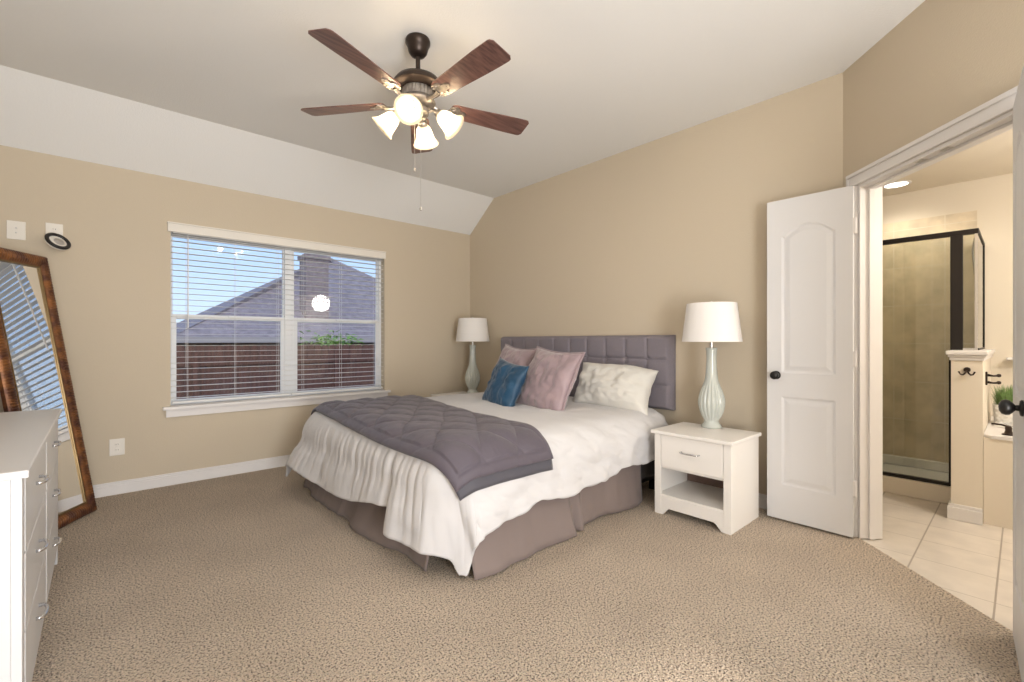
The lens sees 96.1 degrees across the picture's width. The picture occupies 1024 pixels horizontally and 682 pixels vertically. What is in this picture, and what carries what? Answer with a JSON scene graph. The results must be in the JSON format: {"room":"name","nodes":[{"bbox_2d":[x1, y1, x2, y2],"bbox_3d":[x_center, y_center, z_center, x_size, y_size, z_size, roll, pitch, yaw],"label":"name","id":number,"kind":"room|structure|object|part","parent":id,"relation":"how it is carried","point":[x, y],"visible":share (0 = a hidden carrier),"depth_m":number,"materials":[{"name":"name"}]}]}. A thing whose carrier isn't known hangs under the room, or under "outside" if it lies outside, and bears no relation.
{"room":"bedroom","nodes":[
{"label":"bedroom","id":0,"kind":"room"},
{"bbox_2d":[0,145,469,484],"bbox_3d":[-2.041,-0.027,4.359,4.241,2.544,0.140,0,0,-42],"label":"wall","id":1,"kind":"structure","parent":0,"point":[112,287],"depth_m":3.59,"materials":[{"name":"beige paint"}]},
{"bbox_2d":[7,220,25,239],"bbox_3d":[-3.333,-0.745,3.092,0.088,0.124,0.013,0,0,-42],"label":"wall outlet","id":2,"kind":"object","parent":1,"relation":"attached to","point":[16,230],"visible":1,"depth_m":3.09,"materials":[{"name":"beige plastic"}]},
{"bbox_2d":[45,222,62,235],"bbox_3d":[-3.199,-0.760,3.215,0.088,0.124,0.010,0,0,-42],"label":"wall outlet","id":3,"kind":"object","parent":1,"relation":"attached to","point":[49,227],"visible":0.63,"depth_m":3.21,"materials":[{"name":"beige plastic"}]},
{"bbox_2d":[44,232,70,249],"bbox_3d":[-3.140,-0.689,3.181,0.132,0.128,0.119,0,0,-42],"label":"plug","id":4,"kind":"object","parent":1,"relation":"attached to","point":[57,241],"visible":1,"depth_m":3.17,"materials":[{"name":"plastic"}]},
{"bbox_2d":[109,438,124,455],"bbox_3d":[-2.952,0.793,3.438,0.088,0.124,0.010,0,0,-42],"label":"wall outlet","id":5,"kind":"object","parent":1,"relation":"attached to","point":[116,446],"visible":1,"depth_m":3.44,"materials":[{"name":"beige plastic"}]},
{"bbox_2d":[93,455,289,497],"bbox_3d":[-1.992,1.097,4.298,3.991,0.095,0.016,0,0,-42],"label":"baseboard","id":6,"kind":"structure","parent":1,"relation":"attached to","point":[144,483],"depth_m":3.71,"materials":[{"name":"white wood"}]},
{"bbox_2d":[171,232,380,404],"bbox_3d":[-2.101,-0.198,4.345,1.832,1.435,0.070,0,0,-42],"label":"window","id":7,"kind":"structure","parent":1,"relation":"in","point":[288,324],"depth_m":4.31,"materials":[{"name":"white plastic"}]},
{"bbox_3d":[-2.465,-0.532,4.036,0.854,0.705,0.022,0,0,-42],"label":"sash","id":8,"kind":"part","parent":7,"relation":"part of","materials":[{"name":"white plastic"}]},
{"bbox_3d":[-2.449,0.141,4.019,0.854,0.722,0.022,0,0,-42],"label":"sash","id":9,"kind":"part","parent":7,"relation":"part of","materials":[{"name":"white plastic"}]},
{"bbox_2d":[167,221,385,403],"bbox_3d":[-2.053,-0.222,4.280,1.863,1.447,0.088,0,0,-42],"label":"window blind","id":10,"kind":"object","parent":7,"relation":"attached to","point":[181,229],"visible":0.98,"depth_m":4.20,"materials":[{"name":"white plastic"}]},
{"bbox_3d":[-2.057,-0.887,4.298,1.805,0.043,0.052,0,0,-42],"label":"head rail","id":11,"kind":"part","parent":10,"relation":"part of","materials":[{"name":"white plastic"}]},
{"bbox_3d":[-2.057,0.494,4.298,1.805,0.016,0.044,0,0,-42],"label":"rail","id":12,"kind":"part","parent":10,"relation":"part of","materials":[{"name":"white plastic"}]},
{"bbox_3d":[-2.051,-0.186,4.303,1.622,1.360,0.056,0,0,-42],"label":"ladder cord","id":13,"kind":"part","parent":10,"relation":"part of","materials":[{"name":"white plastic"}]},
{"bbox_3d":[-1.770,-0.532,4.662,0.856,0.705,0.022,0,0,-42],"label":"sash","id":14,"kind":"part","parent":7,"relation":"part of","materials":[{"name":"white plastic"}]},
{"bbox_3d":[-1.754,0.141,4.644,0.856,0.722,0.022,0,0,-42],"label":"sash","id":15,"kind":"part","parent":7,"relation":"part of","materials":[{"name":"white plastic"}]},
{"bbox_2d":[163,389,390,417],"bbox_3d":[-2.044,0.560,4.282,1.932,0.089,0.120,0,0,-42],"label":"window sill","id":16,"kind":"structure","parent":1,"relation":"attached to","point":[177,410],"depth_m":4.09,"materials":[{"name":"white wood"}]},
{"bbox_2d":[0,0,1012,234],"bbox_3d":[0.729,-1.520,2.665,6.150,0.450,6.385,0,0,-42],"label":"ceiling","id":17,"kind":"structure","parent":0,"point":[208,92],"depth_m":2.93,"materials":[{"name":"white paint"}]},
{"bbox_2d":[301,28,528,210],"bbox_3d":[-0.481,-1.177,2.489,1.293,0.935,1.251,0,0,-42],"label":"ceiling fan","id":18,"kind":"object","parent":17,"relation":"hanging from","point":[417,89],"visible":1,"depth_m":2.43,"materials":[{"name":"brown wood"}]},
{"bbox_3d":[-0.934,-1.300,2.580,0.480,0.035,0.140,0,0,9],"label":"blade","id":19,"kind":"part","parent":18,"relation":"part of","materials":[{"name":"brown wood"}]},
{"bbox_3d":[-0.707,-1.300,2.135,0.140,0.035,0.480,0,0,27],"label":"blade","id":20,"kind":"part","parent":18,"relation":"part of","materials":[{"name":"brown wood"}]},
{"bbox_3d":[-0.703,-1.181,2.521,0.144,0.147,0.143,0,0,-42],"label":"lamp shade","id":21,"kind":"part","parent":18,"relation":"part of","materials":[{"name":"white glass"}]},
{"bbox_3d":[-0.521,-1.181,2.325,0.143,0.147,0.144,0,0,-42],"label":"lamp shade","id":22,"kind":"part","parent":18,"relation":"part of","materials":[{"name":"white glass"}]},
{"bbox_3d":[-0.529,-1.061,2.500,0.014,0.288,0.014,0,0,-42],"label":"pull chain","id":23,"kind":"part","parent":18,"relation":"part of","materials":[{"name":"silver metal"}]},
{"bbox_3d":[-0.514,-1.409,2.514,0.268,0.081,0.268,0,0,-42],"label":"motor","id":24,"kind":"part","parent":18,"relation":"part of","materials":[{"name":"brown metal"}]},
{"bbox_3d":[-0.581,-1.300,2.933,0.140,0.035,0.480,0,0,-9],"label":"blade","id":25,"kind":"part","parent":18,"relation":"part of","materials":[{"name":"brown wood"}]},
{"bbox_3d":[-0.507,-1.181,2.702,0.143,0.147,0.144,0,0,-42],"label":"lamp shade","id":26,"kind":"part","parent":18,"relation":"part of","materials":[{"name":"white glass"}]},
{"bbox_3d":[-0.325,-1.181,2.507,0.144,0.147,0.143,0,0,-42],"label":"lamp shade","id":27,"kind":"part","parent":18,"relation":"part of","materials":[{"name":"white glass"}]},
{"bbox_3d":[-0.207,-1.300,2.218,0.146,0.035,0.484,0,0,-42],"label":"blade","id":28,"kind":"part","parent":18,"relation":"part of","materials":[{"name":"brown wood"}]},
{"bbox_3d":[-0.135,-1.300,2.707,0.480,0.035,0.140,0,0,-27],"label":"blade","id":29,"kind":"part","parent":18,"relation":"part of","materials":[{"name":"brown wood"}]},
{"bbox_2d":[883,180,911,188],"bbox_3d":[3.173,-1.290,3.799,0.196,0.007,0.196,0,0,-42],"label":"recessed light","id":30,"kind":"object","parent":17,"relation":"in","point":[896,184],"visible":0.85,"depth_m":3.79,"materials":[{"name":"white"}]},
{"bbox_2d":[32,466,1021,681],"bbox_3d":[0.731,1.205,2.700,6.100,0.120,6.235,0,0,-42],"label":"floor","id":31,"kind":"structure","parent":0,"point":[243,577],"depth_m":2.02,"materials":[{"name":"beige carpet"}]},
{"bbox_2d":[0,408,61,681],"bbox_3d":[-2.003,0.749,1.695,0.461,0.792,1.560,0,0,-42],"label":"dresser","id":32,"kind":"object","parent":31,"relation":"on","point":[29,443],"visible":1,"depth_m":1.40,"materials":[{"name":"white paint"}]},
{"bbox_3d":[-1.519,0.760,1.122,0.404,0.770,0.020,0,0,-42],"label":"panel","id":33,"kind":"part","parent":32,"relation":"part of","materials":[{"name":"white paint"}]},
{"bbox_3d":[-1.369,0.760,1.274,0.022,0.770,0.055,0,0,-42],"label":"corner post","id":34,"kind":"part","parent":32,"relation":"part of","materials":[{"name":"white paint"}]},
{"bbox_3d":[-1.757,0.489,1.426,0.398,0.219,0.685,0,0,-42],"label":"drawer","id":35,"kind":"part","parent":32,"relation":"part of","materials":[{"name":"white paint"}]},
{"bbox_3d":[-1.757,0.714,1.426,0.398,0.219,0.685,0,0,-42],"label":"drawer","id":36,"kind":"part","parent":32,"relation":"part of","materials":[{"name":"white paint"}]},
{"bbox_3d":[-1.757,0.938,1.426,0.398,0.219,0.685,0,0,-42],"label":"drawer","id":37,"kind":"part","parent":32,"relation":"part of","materials":[{"name":"white paint"}]},
{"bbox_3d":[-1.598,0.471,1.569,0.028,0.011,0.116,0,0,-42],"label":"handle","id":38,"kind":"part","parent":32,"relation":"part of","materials":[{"name":"silver metal"}]},
{"bbox_3d":[-1.598,0.695,1.569,0.028,0.011,0.116,0,0,-42],"label":"handle","id":39,"kind":"part","parent":32,"relation":"part of","materials":[{"name":"silver metal"}]},
{"bbox_3d":[-1.598,0.919,1.569,0.028,0.011,0.116,0,0,-42],"label":"handle","id":40,"kind":"part","parent":32,"relation":"part of","materials":[{"name":"silver metal"}]},
{"bbox_3d":[-2.010,1.075,1.689,0.412,0.050,1.480,0,0,-42],"label":"rail","id":41,"kind":"part","parent":32,"relation":"part of","materials":[{"name":"white paint"}]},
{"bbox_3d":[-2.244,0.714,1.968,0.398,0.219,0.685,0,0,-42],"label":"drawer","id":42,"kind":"part","parent":32,"relation":"part of","materials":[{"name":"white paint"}]},
{"bbox_3d":[-2.244,0.489,1.968,0.398,0.219,0.685,0,0,-42],"label":"drawer","id":43,"kind":"part","parent":32,"relation":"part of","materials":[{"name":"white paint"}]},
{"bbox_3d":[-2.244,0.938,1.968,0.398,0.219,0.685,0,0,-42],"label":"drawer","id":44,"kind":"part","parent":32,"relation":"part of","materials":[{"name":"white paint"}]},
{"bbox_3d":[-2.356,0.760,2.370,0.022,0.770,0.055,0,0,-42],"label":"corner post","id":45,"kind":"part","parent":32,"relation":"part of","materials":[{"name":"white paint"}]},
{"bbox_3d":[-2.086,0.471,2.111,0.028,0.011,0.116,0,0,-42],"label":"handle","id":46,"kind":"part","parent":32,"relation":"part of","materials":[{"name":"silver metal"}]},
{"bbox_3d":[-2.086,0.695,2.111,0.028,0.011,0.116,0,0,-42],"label":"handle","id":47,"kind":"part","parent":32,"relation":"part of","materials":[{"name":"silver metal"}]},
{"bbox_3d":[-2.086,0.919,2.111,0.028,0.011,0.116,0,0,-42],"label":"handle","id":48,"kind":"part","parent":32,"relation":"part of","materials":[{"name":"silver metal"}]},
{"bbox_2d":[0,247,96,528],"bbox_3d":[-2.904,0.294,2.833,0.325,1.699,0.498,0,0,-11],"label":"floor mirror","id":49,"kind":"object","parent":31,"relation":"on","point":[34,367],"visible":0.76,"depth_m":2.88,"materials":[{"name":"brown burl wood"},{"name":"silver mirror glass"}]},
{"bbox_2d":[431,391,466,396],"bbox_3d":[-0.567,0.869,5.060,0.461,0.553,0.536,0,0,-42],"label":"nightstand","id":50,"kind":"object","parent":31,"relation":"on","point":[461,392],"visible":0.11,"depth_m":5.19,"materials":[{"name":"white paint"}]},
{"bbox_2d":[456,317,488,392],"bbox_3d":[-0.448,0.159,5.235,0.384,0.865,0.384,0,0,-42],"label":"table lamp","id":51,"kind":"object","parent":50,"relation":"on","point":[472,329],"visible":0.94,"depth_m":5.13,"materials":[{"name":"grey ceramic"}]},
{"bbox_3d":[-0.448,-0.126,5.235,0.384,0.262,0.384,0,0,-42],"label":"lamp shade","id":52,"kind":"part","parent":51,"relation":"part of","materials":[{"name":"white fabric"}]},
{"bbox_2d":[303,335,675,580],"bbox_3d":[-0.176,0.548,3.593,2.319,1.193,2.150,0,0,-42],"label":"bed","id":53,"kind":"object","parent":31,"relation":"on","point":[548,523],"visible":0.29,"depth_m":3.01,"materials":[{"name":"grey fabric"}]},
{"bbox_2d":[285,392,667,575],"bbox_3d":[-0.317,0.809,3.508,2.121,0.631,2.218,0,0,-42],"label":"duvet","id":54,"kind":"object","parent":53,"relation":"on","point":[589,444],"visible":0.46,"depth_m":2.68,"materials":[{"name":"white fabric"}]},
{"bbox_2d":[311,395,553,500],"bbox_3d":[-0.626,0.609,3.177,0.947,0.284,2.096,0,0,-42],"label":"quilt","id":55,"kind":"object","parent":54,"relation":"on","point":[474,451],"visible":1,"depth_m":2.48,"materials":[{"name":"grey fabric"}]},
{"bbox_2d":[482,357,528,406],"bbox_3d":[-0.058,0.366,3.781,0.233,0.451,0.537,0,0,-31],"label":"throw cushion","id":56,"kind":"object","parent":54,"relation":"on","point":[504,387],"visible":0.91,"depth_m":3.65,"materials":[{"name":"blue fabric"}]},
{"bbox_2d":[517,346,585,410],"bbox_3d":[0.279,0.318,3.603,0.292,0.552,0.632,0,0,-31],"label":"throw cushion","id":57,"kind":"object","parent":54,"relation":"on","point":[551,376],"visible":0.89,"depth_m":3.46,"materials":[{"name":"fabric"}]},
{"bbox_2d":[573,362,657,414],"bbox_3d":[0.807,0.370,3.687,0.710,0.375,0.324,0,0,44],"label":"bed pillow","id":58,"kind":"object","parent":54,"relation":"on","point":[628,387],"visible":0.91,"depth_m":3.54,"materials":[{"name":"white fabric"}]},
{"bbox_2d":[495,344,535,365],"bbox_3d":[-0.018,0.303,4.197,0.274,0.552,0.605,0,0,-28],"label":"throw cushion","id":59,"kind":"object","parent":53,"relation":"on","point":[523,357],"visible":0.27,"depth_m":4.08,"materials":[{"name":"fabric"}]},
{"bbox_3d":[0.574,0.248,4.348,0.103,0.593,2.030,0,0,-42],"label":"headboard","id":60,"kind":"part","parent":53,"relation":"part of","materials":[{"name":"grey fabric"}]},
{"bbox_3d":[0.438,1.028,2.924,1.985,0.025,0.030,0,0,-42],"label":"rail","id":61,"kind":"part","parent":53,"relation":"part of","materials":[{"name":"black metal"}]},
{"bbox_3d":[1.097,1.080,3.564,0.050,0.130,0.050,0,0,-42],"label":"leg","id":62,"kind":"part","parent":53,"relation":"part of","materials":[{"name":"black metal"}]},
{"bbox_2d":[651,422,760,534],"bbox_3d":[1.266,0.869,3.024,0.461,0.553,0.536,0,0,-42],"label":"nightstand","id":63,"kind":"object","parent":31,"relation":"on","point":[712,475],"visible":1,"depth_m":2.91,"materials":[{"name":"white paint"}]},
{"bbox_3d":[1.126,0.879,3.222,0.404,0.531,0.018,0,0,-42],"label":"panel","id":64,"kind":"part","parent":63,"relation":"part of","materials":[{"name":"white paint"}]},
{"bbox_3d":[1.108,0.710,2.881,0.035,0.011,0.126,0,0,-42],"label":"handle","id":65,"kind":"part","parent":63,"relation":"part of","materials":[{"name":"silver metal"}]},
{"bbox_2d":[661,480,722,512],"bbox_3d":[1.277,1.019,3.034,0.408,0.016,0.464,0,0,-42],"label":"shelf","id":66,"kind":"object","parent":63,"relation":"attached to","point":[705,496],"depth_m":3.03,"materials":[{"name":"white paint"}]},
{"bbox_3d":[1.264,0.721,3.022,0.386,0.205,0.404,0,0,-42],"label":"drawer","id":67,"kind":"part","parent":63,"relation":"part of","materials":[{"name":"white paint"}]},
{"bbox_3d":[1.433,0.930,3.174,0.012,0.190,0.464,0,0,-42],"label":"panel","id":68,"kind":"part","parent":63,"relation":"part of","materials":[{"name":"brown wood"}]},
{"bbox_2d":[682,301,742,428],"bbox_3d":[1.369,0.159,3.157,0.384,0.865,0.384,0,0,-42],"label":"table lamp","id":69,"kind":"object","parent":63,"relation":"on","point":[711,322],"visible":1,"depth_m":3.07,"materials":[{"name":"grey ceramic"}]},
{"bbox_3d":[1.369,-0.126,3.157,0.384,0.262,0.384,0,0,-42],"label":"lamp shade","id":70,"kind":"part","parent":69,"relation":"part of","materials":[{"name":"white fabric"}]},
{"bbox_3d":[1.449,0.879,2.864,0.404,0.531,0.018,0,0,-42],"label":"panel","id":71,"kind":"part","parent":63,"relation":"part of","materials":[{"name":"white paint"}]},
{"bbox_2d":[883,454,948,481],"bbox_3d":[3.023,1.075,3.946,0.674,0.140,1.150,0,0,-42],"label":"shower pan","id":72,"kind":"object","parent":31,"relation":"on","point":[936,470],"visible":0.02,"depth_m":3.87,"materials":[{"name":"white plastic"}]},
{"bbox_2d":[883,475,950,503],"bbox_3d":[2.737,1.091,3.686,0.100,0.121,1.185,0,0,-42],"label":"shower curb","id":73,"kind":"object","parent":31,"relation":"on","point":[894,485],"depth_m":3.36,"materials":[{"name":"beige tile"}]},
{"bbox_2d":[883,228,984,485],"bbox_3d":[3.046,0.128,3.881,0.760,1.805,1.288,0,0,-42],"label":"shower enclosure","id":74,"kind":"object","parent":73,"relation":"on","point":[956,237],"visible":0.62,"depth_m":3.25,"materials":[{"name":"brown metal"}]},
{"bbox_3d":[2.730,1.018,3.693,0.036,0.024,1.145,0,0,-42],"label":"sill rail","id":75,"kind":"part","parent":74,"relation":"part of","materials":[{"name":"brown metal"}]},
{"bbox_3d":[2.778,-0.757,3.640,0.036,0.035,1.288,0,0,-42],"label":"header rail","id":76,"kind":"part","parent":74,"relation":"part of","materials":[{"name":"brown metal"}]},
{"bbox_3d":[3.133,0.145,3.246,0.040,1.770,0.072,0,0,-42],"label":"corner post","id":77,"kind":"part","parent":74,"relation":"part of","materials":[{"name":"brown metal"}]},
{"bbox_3d":[3.485,-0.356,3.421,0.722,0.838,0.004,0,0,-42],"label":"return glass","id":78,"kind":"part","parent":74,"relation":"part of","materials":[{"name":"clear glass"}]},
{"bbox_3d":[3.485,-0.356,3.420,0.720,0.838,0.016,0,0,-42],"label":"return frame","id":79,"kind":"part","parent":74,"relation":"part of","materials":[{"name":"brown metal"}]},
{"bbox_2d":[984,416,1012,529],"bbox_3d":[3.863,0.860,2.717,1.098,0.582,1.464,0,0,-42],"label":"bathtub","id":80,"kind":"object","parent":31,"relation":"on","point":[998,448],"visible":0.56,"depth_m":2.85,"materials":[{"name":"white"}]},
{"bbox_2d":[990,384,1012,425],"bbox_3d":[3.507,0.445,3.255,0.228,0.291,0.200,0,0,-14],"label":"grass planter","id":81,"kind":"object","parent":80,"relation":"on","point":[1000,394],"visible":0.46,"depth_m":3.24,"materials":[{"name":"white"}]},
{"bbox_2d":[991,423,1012,435],"bbox_3d":[3.096,0.554,2.898,0.060,0.069,0.105,0,0,-42],"label":"tub faucet","id":82,"kind":"object","parent":80,"relation":"on","point":[1008,429],"visible":0.92,"depth_m":2.88,"materials":[{"name":"brown metal"}]},
{"bbox_2d":[1002,425,1012,435],"bbox_3d":[3.111,0.559,2.882,0.060,0.060,0.060,0,0,-42],"label":"tap","id":83,"kind":"object","parent":82,"relation":"on","point":[1008,429],"depth_m":2.87,"materials":[{"name":"brown metal"}]},
{"bbox_2d":[992,421,1012,429],"bbox_3d":[3.868,0.792,2.729,0.856,0.446,1.412,0,0,-42],"label":"tub basin","id":84,"kind":"object","parent":80,"relation":"in","point":[994,427],"depth_m":3.14,"materials":[{"name":"white ceramic"}]},
{"bbox_2d":[470,73,842,494],"bbox_3d":[0.803,-0.200,4.270,0.125,2.890,3.798,0,0,-42],"label":"wall","id":85,"kind":"structure","parent":0,"point":[621,243],"depth_m":3.63,"materials":[{"name":"beige paint"}]},
{"bbox_2d":[759,493,766,508],"bbox_3d":[0.744,1.097,4.230,0.016,0.095,3.778,0,0,-42],"label":"baseboard","id":86,"kind":"structure","parent":85,"relation":"attached to","point":[762,498],"depth_m":3.14,"materials":[{"name":"white"}]},
{"bbox_2d":[843,0,1023,186],"bbox_3d":[2.054,-0.200,2.184,0.120,2.890,1.260,0,0,3],"label":"wall","id":87,"kind":"structure","parent":0,"point":[946,59],"depth_m":2.21,"materials":[{"name":"beige paint"}]},
{"bbox_2d":[767,185,856,537],"bbox_3d":[1.829,0.118,2.825,0.147,2.030,0.473,0,0,-42],"label":"door","id":88,"kind":"structure","parent":87,"relation":"in","point":[812,357],"depth_m":2.81,"materials":[{"name":"white paint"}]},
{"bbox_3d":[1.674,0.218,2.929,0.056,0.054,0.054,0,0,-42],"label":"knob","id":89,"kind":"part","parent":88,"relation":"part of","materials":[{"name":"black metal"}]},
{"bbox_2d":[846,86,1017,539],"bbox_3d":[2.057,0.117,2.217,0.127,2.055,0.930,0,0,3],"label":"trim","id":90,"kind":"structure","parent":87,"relation":"attached to","point":[870,192],"depth_m":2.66,"materials":[{"name":"white wood"}]},
{"bbox_3d":[2.015,-0.890,2.134,0.024,0.004,0.045,0,0,3],"label":"ball catch plate","id":91,"kind":"part","parent":90,"relation":"part of","materials":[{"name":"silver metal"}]},
{"bbox_2d":[998,64,1023,681],"bbox_3d":[1.792,0.118,1.604,0.147,2.030,0.470,0,0,44],"label":"door","id":92,"kind":"structure","parent":87,"relation":"in","point":[1006,407],"depth_m":1.62,"materials":[{"name":"white paint"}]},
{"bbox_3d":[1.633,0.218,1.507,0.056,0.054,0.054,0,0,44],"label":"knob","id":93,"kind":"part","parent":92,"relation":"part of","materials":[{"name":"black metal"}]},
{"bbox_2d":[883,173,1012,415],"bbox_3d":[3.905,-0.025,3.584,0.120,2.540,3.300,0,0,-42],"label":"wall","id":94,"kind":"structure","parent":0,"point":[992,197],"depth_m":3.63,"materials":[{"name":"beige paint"}]},
{"bbox_2d":[883,210,976,462],"bbox_3d":[3.304,0.050,4.149,0.014,2.190,1.255,0,0,-42],"label":"shower tile","id":95,"kind":"structure","parent":94,"relation":"attached to","point":[916,275],"depth_m":3.94,"materials":[{"name":"tile"}]},
{"bbox_2d":[946,349,994,524],"bbox_3d":[3.306,0.607,3.300,1.151,1.088,0.192,0,0,-42],"label":"wall","id":96,"kind":"structure","parent":0,"point":[970,396],"depth_m":2.93,"materials":[{"name":"beige paint"}]},
{"bbox_3d":[3.009,1.101,3.044,0.355,0.101,0.162,0,0,-42],"label":"trim","id":97,"kind":"part","parent":96,"relation":"part of","materials":[{"name":"white wood"}]},
{"bbox_2d":[958,367,975,375],"bbox_3d":[2.885,0.193,2.918,0.038,0.054,0.083,0,0,-42],"label":"robe hook","id":98,"kind":"object","parent":96,"relation":"attached to","point":[966,369],"visible":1,"depth_m":2.92,"materials":[{"name":"brown metal"}]},
{"bbox_2d":[985,372,1000,384],"bbox_3d":[3.197,0.250,3.055,0.044,0.090,0.074,0,0,-42],"label":"robe hook","id":99,"kind":"object","parent":96,"relation":"attached to","point":[987,375],"visible":1,"depth_m":3.06,"materials":[{"name":"brown metal"}]},
{"bbox_3d":[3.176,0.250,3.079,0.044,0.090,0.010,0,0,-42],"label":"plate","id":100,"kind":"part","parent":99,"relation":"part of","materials":[{"name":"brown metal"}]},
{"bbox_3d":[3.197,0.228,3.049,0.025,0.024,0.065,0,0,-42],"label":"arm","id":101,"kind":"part","parent":99,"relation":"part of","materials":[{"name":"brown metal"}]},
{"bbox_3d":[3.197,0.275,3.049,0.025,0.024,0.065,0,0,-42],"label":"arm","id":102,"kind":"part","parent":99,"relation":"part of","materials":[{"name":"brown metal"}]},
{"bbox_2d":[992,403,1012,425],"bbox_3d":[3.502,0.520,3.254,0.143,0.140,0.143,0,0,-42],"label":"basket","id":103,"kind":"object","parent":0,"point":[998,417],"depth_m":3.24,"materials":[{"name":"white ceramic"}]},
{"label":"outside","id":104,"kind":"structure","parent":0,"visible":0},
{"bbox_3d":[-10.544,2.495,34.128,90.000,0.100,55.165,0,0,-42],"label":"ground","id":105,"kind":"structure","parent":104,"visible":0},
{"bbox_2d":[176,254,374,396],"bbox_3d":[-7.576,-0.480,18.726,11.260,5.850,10.030,0,0,-42],"label":"house","id":106,"kind":"structure","parent":105,"relation":"on","point":[183,336],"depth_m":14.46,"materials":[{"name":"brick"}]},
{"bbox_2d":[176,344,374,398],"bbox_3d":[1.134,1.254,13.749,32.085,2.382,0.118,0,0,-42],"label":"picket fence","id":107,"kind":"object","parent":105,"relation":"on","point":[198,353],"visible":0.06,"depth_m":8.57,"materials":[{"name":"brown wood"}]},
{"bbox_3d":[-5.381,1.320,7.837,0.090,2.250,0.050,0,0,-42],"label":"fence post","id":108,"kind":"part","parent":107,"relation":"part of","materials":[{"name":"brown wood"}]},
{"bbox_3d":[1.091,1.215,13.733,32.000,1.760,0.050,0,0,-42],"label":"rail","id":109,"kind":"part","parent":107,"relation":"part of","materials":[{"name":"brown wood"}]},
{"bbox_3d":[-3.598,1.320,9.443,0.090,2.250,0.050,0,0,-42],"label":"fence post","id":110,"kind":"part","parent":107,"relation":"part of","materials":[{"name":"brown wood"}]},
{"bbox_2d":[300,329,363,346],"bbox_3d":[-4.206,1.082,10.920,1.570,2.728,1.623,0,0,19],"label":"young tree","id":111,"kind":"object","parent":105,"relation":"on","point":[327,340],"visible":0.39,"depth_m":10.81,"materials":[{"name":"green plant"}]}
]}

